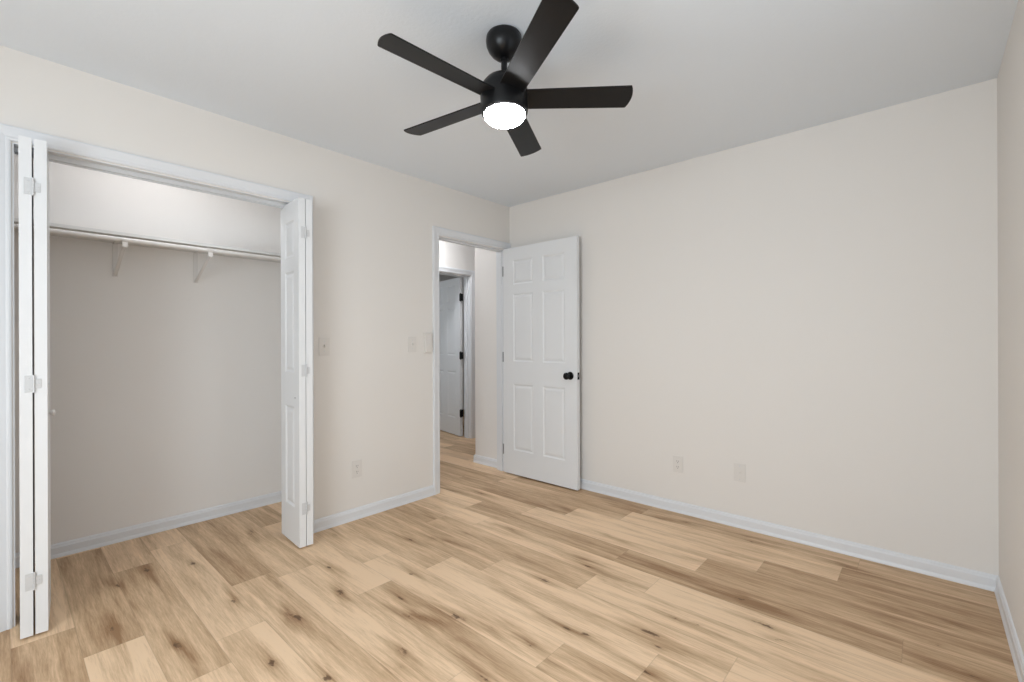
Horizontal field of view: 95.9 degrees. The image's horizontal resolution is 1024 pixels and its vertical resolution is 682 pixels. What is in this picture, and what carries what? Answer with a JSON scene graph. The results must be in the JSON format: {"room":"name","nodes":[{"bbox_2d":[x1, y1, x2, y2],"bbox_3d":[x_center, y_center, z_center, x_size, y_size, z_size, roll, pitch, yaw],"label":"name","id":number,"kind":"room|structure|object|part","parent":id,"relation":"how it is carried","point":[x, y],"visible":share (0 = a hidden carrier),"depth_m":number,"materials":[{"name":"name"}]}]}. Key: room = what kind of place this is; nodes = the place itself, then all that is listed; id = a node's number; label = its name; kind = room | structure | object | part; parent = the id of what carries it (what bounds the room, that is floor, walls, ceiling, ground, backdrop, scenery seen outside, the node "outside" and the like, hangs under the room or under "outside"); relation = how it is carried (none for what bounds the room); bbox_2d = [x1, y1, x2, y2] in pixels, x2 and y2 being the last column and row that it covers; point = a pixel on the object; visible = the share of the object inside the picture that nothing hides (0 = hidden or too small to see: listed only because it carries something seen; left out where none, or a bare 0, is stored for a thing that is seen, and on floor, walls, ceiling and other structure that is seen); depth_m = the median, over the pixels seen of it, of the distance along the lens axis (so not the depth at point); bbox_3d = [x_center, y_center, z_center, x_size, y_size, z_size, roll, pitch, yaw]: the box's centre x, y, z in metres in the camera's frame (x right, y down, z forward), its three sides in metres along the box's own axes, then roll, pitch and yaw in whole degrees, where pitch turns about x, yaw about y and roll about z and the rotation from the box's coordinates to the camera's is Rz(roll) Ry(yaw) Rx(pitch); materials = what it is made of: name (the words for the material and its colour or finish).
{"room":"empty bedroom","nodes":[
{"label":"empty bedroom","id":0,"kind":"room"},
{"bbox_2d":[14,154,281,552],"bbox_3d":[-2.104,-0.014,2.675,0.735,2.440,2.130,0,0,42],"label":"wall","id":1,"kind":"structure","parent":0,"point":[165,386],"depth_m":2.91,"materials":[{"name":"paint"}]},
{"bbox_2d":[112,236,127,276],"bbox_3d":[-2.257,-0.486,2.657,0.334,0.200,0.026,0,0,42],"label":"shelf bracket","id":2,"kind":"object","parent":1,"relation":"attached to","point":[116,262],"visible":0.98,"depth_m":2.75,"materials":[{"name":"white metal"}]},
{"bbox_3d":[-2.380,-0.486,2.767,0.004,0.200,0.026,0,0,42],"label":"wall plate","id":3,"kind":"part","parent":2,"relation":"part of","materials":[{"name":"white metal"}]},
{"bbox_2d":[14,224,280,260],"bbox_3d":[-2.071,-0.561,2.644,0.025,0.025,1.930,0,0,42],"label":"closet rod","id":4,"kind":"object","parent":2,"relation":"attached to","point":[16,226],"visible":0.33,"depth_m":2.65,"materials":[{"name":"white metal"}]},
{"bbox_2d":[14,218,280,262],"bbox_3d":[-2.193,-0.595,2.754,0.300,0.018,1.930,0,0,42],"label":"closet shelf","id":5,"kind":"object","parent":1,"relation":"attached to","point":[16,220],"visible":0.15,"depth_m":2.72,"materials":[{"name":"white wood"}]},
{"bbox_2d":[15,491,281,567],"bbox_3d":[-2.063,1.168,2.642,0.635,0.076,1.930,0,0,42],"label":"baseboard","id":6,"kind":"structure","parent":1,"relation":"attached to","point":[86,543],"depth_m":2.90,"materials":[{"name":"paint"}]},
{"bbox_2d":[193,247,212,282],"bbox_3d":[-1.984,-0.487,2.962,0.334,0.200,0.026,0,0,42],"label":"shelf bracket","id":7,"kind":"object","parent":1,"relation":"attached to","point":[196,275],"visible":0.97,"depth_m":3.05,"materials":[{"name":"white metal"}]},
{"bbox_3d":[-2.107,-0.487,3.072,0.004,0.200,0.026,0,0,42],"label":"wall plate","id":8,"kind":"part","parent":7,"relation":"part of","materials":[{"name":"white metal"}]},
{"bbox_2d":[0,45,509,626],"bbox_3d":[-0.990,-0.018,3.537,0.455,2.440,6.800,0,0,42],"label":"wall","id":9,"kind":"structure","parent":0,"point":[373,285],"depth_m":3.09,"materials":[{"name":"paint"}]},
{"bbox_2d":[18,135,55,638],"bbox_3d":[-2.038,0.179,1.986,0.307,2.030,0.105,0,0,45],"label":"door","id":10,"kind":"structure","parent":9,"relation":"in","point":[34,241],"depth_m":1.88,"materials":[{"name":"white paint"}]},
{"bbox_3d":[-2.063,0.185,1.964,0.296,2.018,0.037,0,0,45],"label":"panel","id":11,"kind":"part","parent":10,"relation":"part of","materials":[{"name":"white paint"}]},
{"bbox_3d":[-2.032,0.185,1.999,0.037,2.018,0.296,0,0,-44],"label":"panel","id":12,"kind":"part","parent":10,"relation":"part of","materials":[{"name":"white paint"}]},
{"bbox_3d":[-2.061,0.321,2.059,0.031,0.031,0.034,0,0,42],"label":"knob","id":13,"kind":"part","parent":10,"relation":"part of","materials":[{"name":"white metal"}]},
{"bbox_2d":[14,147,285,208],"bbox_3d":[-1.752,-0.823,2.442,0.035,0.026,1.205,0,0,42],"label":"track","id":14,"kind":"object","parent":9,"relation":"attached to","point":[52,158],"visible":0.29,"depth_m":2.35,"materials":[{"name":"white metal"}]},
{"bbox_2d":[0,123,313,631],"bbox_3d":[-1.738,0.150,2.433,0.132,2.110,1.343,0,0,42],"label":"door frame","id":15,"kind":"structure","parent":9,"relation":"attached to","point":[8,133],"depth_m":1.94,"materials":[{"name":"paint"}]},
{"bbox_2d":[281,197,312,547],"bbox_3d":[-1.300,0.176,2.785,0.083,2.030,0.307,0,0,-44],"label":"door","id":16,"kind":"structure","parent":9,"relation":"in","point":[296,216],"depth_m":2.70,"materials":[{"name":"white paint"}]},
{"bbox_3d":[-1.287,0.182,2.805,0.037,2.018,0.296,0,0,-44],"label":"panel","id":17,"kind":"part","parent":16,"relation":"part of","materials":[{"name":"white paint"}]},
{"bbox_2d":[319,338,329,355],"bbox_3d":[-1.198,0.035,2.951,0.016,0.115,0.071,0,0,42],"label":"light switch","id":18,"kind":"object","parent":9,"relation":"attached to","point":[324,343],"visible":1,"depth_m":2.95,"materials":[{"name":"plastic"}]},
{"bbox_2d":[352,459,361,477],"bbox_3d":[-1.049,0.865,3.121,0.007,0.115,0.071,0,0,42],"label":"wall outlet","id":19,"kind":"object","parent":9,"relation":"attached to","point":[356,465],"visible":1,"depth_m":3.12,"materials":[{"name":"plastic"}]},
{"bbox_2d":[314,485,434,532],"bbox_3d":[-1.843,1.167,2.227,0.016,0.076,3.705,0,0,42],"label":"baseboard","id":20,"kind":"structure","parent":9,"relation":"attached to","point":[337,519],"depth_m":3.19,"materials":[{"name":"paint"}]},
{"bbox_2d":[408,337,415,351],"bbox_3d":[-0.744,0.026,3.458,0.016,0.115,0.071,0,0,42],"label":"light switch","id":21,"kind":"object","parent":9,"relation":"attached to","point":[411,340],"visible":1,"depth_m":3.45,"materials":[{"name":"plastic"}]},
{"bbox_2d":[423,332,431,352],"bbox_3d":[-0.648,0.014,3.559,0.023,0.160,0.074,0,0,42],"label":"remote","id":22,"kind":"object","parent":9,"relation":"attached to","point":[427,337],"visible":1,"depth_m":3.54,"materials":[{"name":"plastic"}]},
{"bbox_2d":[432,226,510,494],"bbox_3d":[-0.363,0.150,3.981,0.150,2.100,0.898,0,0,42],"label":"door frame","id":23,"kind":"structure","parent":9,"relation":"attached to","point":[436,231],"depth_m":3.84,"materials":[{"name":"paint"}]},
{"bbox_2d":[502,236,579,489],"bbox_3d":[0.218,0.176,3.926,0.818,2.020,0.134,0,0,42],"label":"door","id":24,"kind":"structure","parent":9,"relation":"in","point":[541,354],"depth_m":3.90,"materials":[{"name":"white paint"}]},
{"bbox_3d":[0.445,0.279,3.678,0.064,0.064,0.069,0,0,42],"label":"knob","id":25,"kind":"part","parent":24,"relation":"part of","materials":[{"name":"black metal"}]},
{"bbox_2d":[439,240,474,275],"bbox_3d":[-0.490,-0.019,5.157,0.965,2.440,3.920,0,0,42],"label":"wall","id":26,"kind":"structure","parent":0,"point":[452,255],"depth_m":5.51,"materials":[{"name":"paint"}]},
{"bbox_2d":[439,277,462,435],"bbox_3d":[-0.851,0.198,6.047,0.048,1.985,0.810,0,0,-37],"label":"door","id":27,"kind":"structure","parent":26,"relation":"in","point":[450,291],"depth_m":5.93,"materials":[{"name":"white paint"}]},
{"bbox_2d":[439,266,474,438],"bbox_3d":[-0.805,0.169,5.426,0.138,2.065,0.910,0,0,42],"label":"door frame","id":28,"kind":"structure","parent":26,"relation":"attached to","point":[469,281],"depth_m":5.70,"materials":[{"name":"paint"}]},
{"bbox_2d":[473,454,496,467],"bbox_3d":[-0.315,1.162,5.004,1.185,0.076,3.720,0,0,42],"label":"baseboard","id":29,"kind":"structure","parent":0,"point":[491,462],"depth_m":4.46,"materials":[{"name":"paint"}]},
{"bbox_2d":[0,0,1017,206],"bbox_3d":[-0.819,-1.278,3.447,6.526,0.080,7.100,0,0,42],"label":"ceiling","id":30,"kind":"structure","parent":0,"point":[706,77],"depth_m":2.08,"materials":[{"name":"paint"}]},
{"bbox_2d":[377,0,632,156],"bbox_3d":[-0.060,-1.062,1.870,1.003,0.357,1.003,0,0,42],"label":"ceiling fan","id":31,"kind":"object","parent":30,"relation":"hanging from","point":[505,98],"visible":1,"depth_m":1.80,"materials":[{"name":"black metal"}]},
{"bbox_3d":[-0.264,-0.997,1.682,0.452,0.006,0.112,5,6,-39],"label":"blade","id":32,"kind":"part","parent":31,"relation":"part of","materials":[{"name":"black wood"}]},
{"bbox_3d":[-0.285,-0.973,2.034,0.452,0.006,0.112,-1,10,33],"label":"blade","id":33,"kind":"part","parent":31,"relation":"part of","materials":[{"name":"black wood"}]},
{"bbox_3d":[0.044,-0.972,2.163,0.112,0.006,0.452,-15,-5,14],"label":"blade","id":34,"kind":"part","parent":31,"relation":"part of","materials":[{"name":"black wood"}]},
{"bbox_3d":[0.078,-1.011,1.593,0.112,0.006,0.452,14,-11,-19],"label":"blade","id":35,"kind":"part","parent":31,"relation":"part of","materials":[{"name":"black wood"}]},
{"bbox_3d":[0.269,-0.995,1.891,0.452,0.006,0.112,-3,-16,-4],"label":"blade","id":36,"kind":"part","parent":31,"relation":"part of","materials":[{"name":"black wood"}]},
{"bbox_2d":[0,409,1018,681],"bbox_3d":[-0.809,1.202,3.446,6.529,0.001,7.100,0,0,42],"label":"floor","id":37,"kind":"structure","parent":0,"point":[495,575],"depth_m":2.10,"materials":[{"name":"brown wood"}]},
{"bbox_2d":[509,78,998,575],"bbox_3d":[1.178,-0.025,3.272,3.126,2.440,0.100,0,0,42],"label":"wall","id":38,"kind":"structure","parent":0,"point":[814,310],"depth_m":2.70,"materials":[{"name":"paint"}]},
{"bbox_2d":[673,455,682,472],"bbox_3d":[1.158,0.859,3.221,0.071,0.115,0.007,0,0,42],"label":"wall outlet","id":39,"kind":"object","parent":38,"relation":"attached to","point":[677,460],"visible":1,"depth_m":3.22,"materials":[{"name":"plastic"}]},
{"bbox_2d":[734,463,745,482],"bbox_3d":[1.455,0.842,2.950,0.071,0.115,0.014,0,0,42],"label":"cable plate","id":40,"kind":"object","parent":38,"relation":"attached to","point":[739,469],"visible":1,"depth_m":2.95,"materials":[{"name":"plastic"}]},
{"bbox_2d":[580,478,997,591],"bbox_3d":[1.143,1.157,3.229,3.126,0.076,0.016,0,0,42],"label":"baseboard","id":41,"kind":"structure","parent":38,"relation":"attached to","point":[966,576],"depth_m":2.69,"materials":[{"name":"paint"}]},
{"bbox_2d":[997,0,1023,654],"bbox_3d":[0.844,-0.024,0.483,0.100,2.440,4.700,0,0,42],"label":"wall","id":42,"kind":"structure","parent":0,"point":[1010,79],"depth_m":1.83,"materials":[{"name":"paint"}]},
{"bbox_2d":[994,576,1023,681],"bbox_3d":[0.771,1.158,0.485,0.016,0.076,4.600,0,0,42],"label":"baseboard","id":43,"kind":"structure","parent":42,"relation":"attached to","point":[1013,641],"depth_m":1.82,"materials":[{"name":"paint"}]}
]}

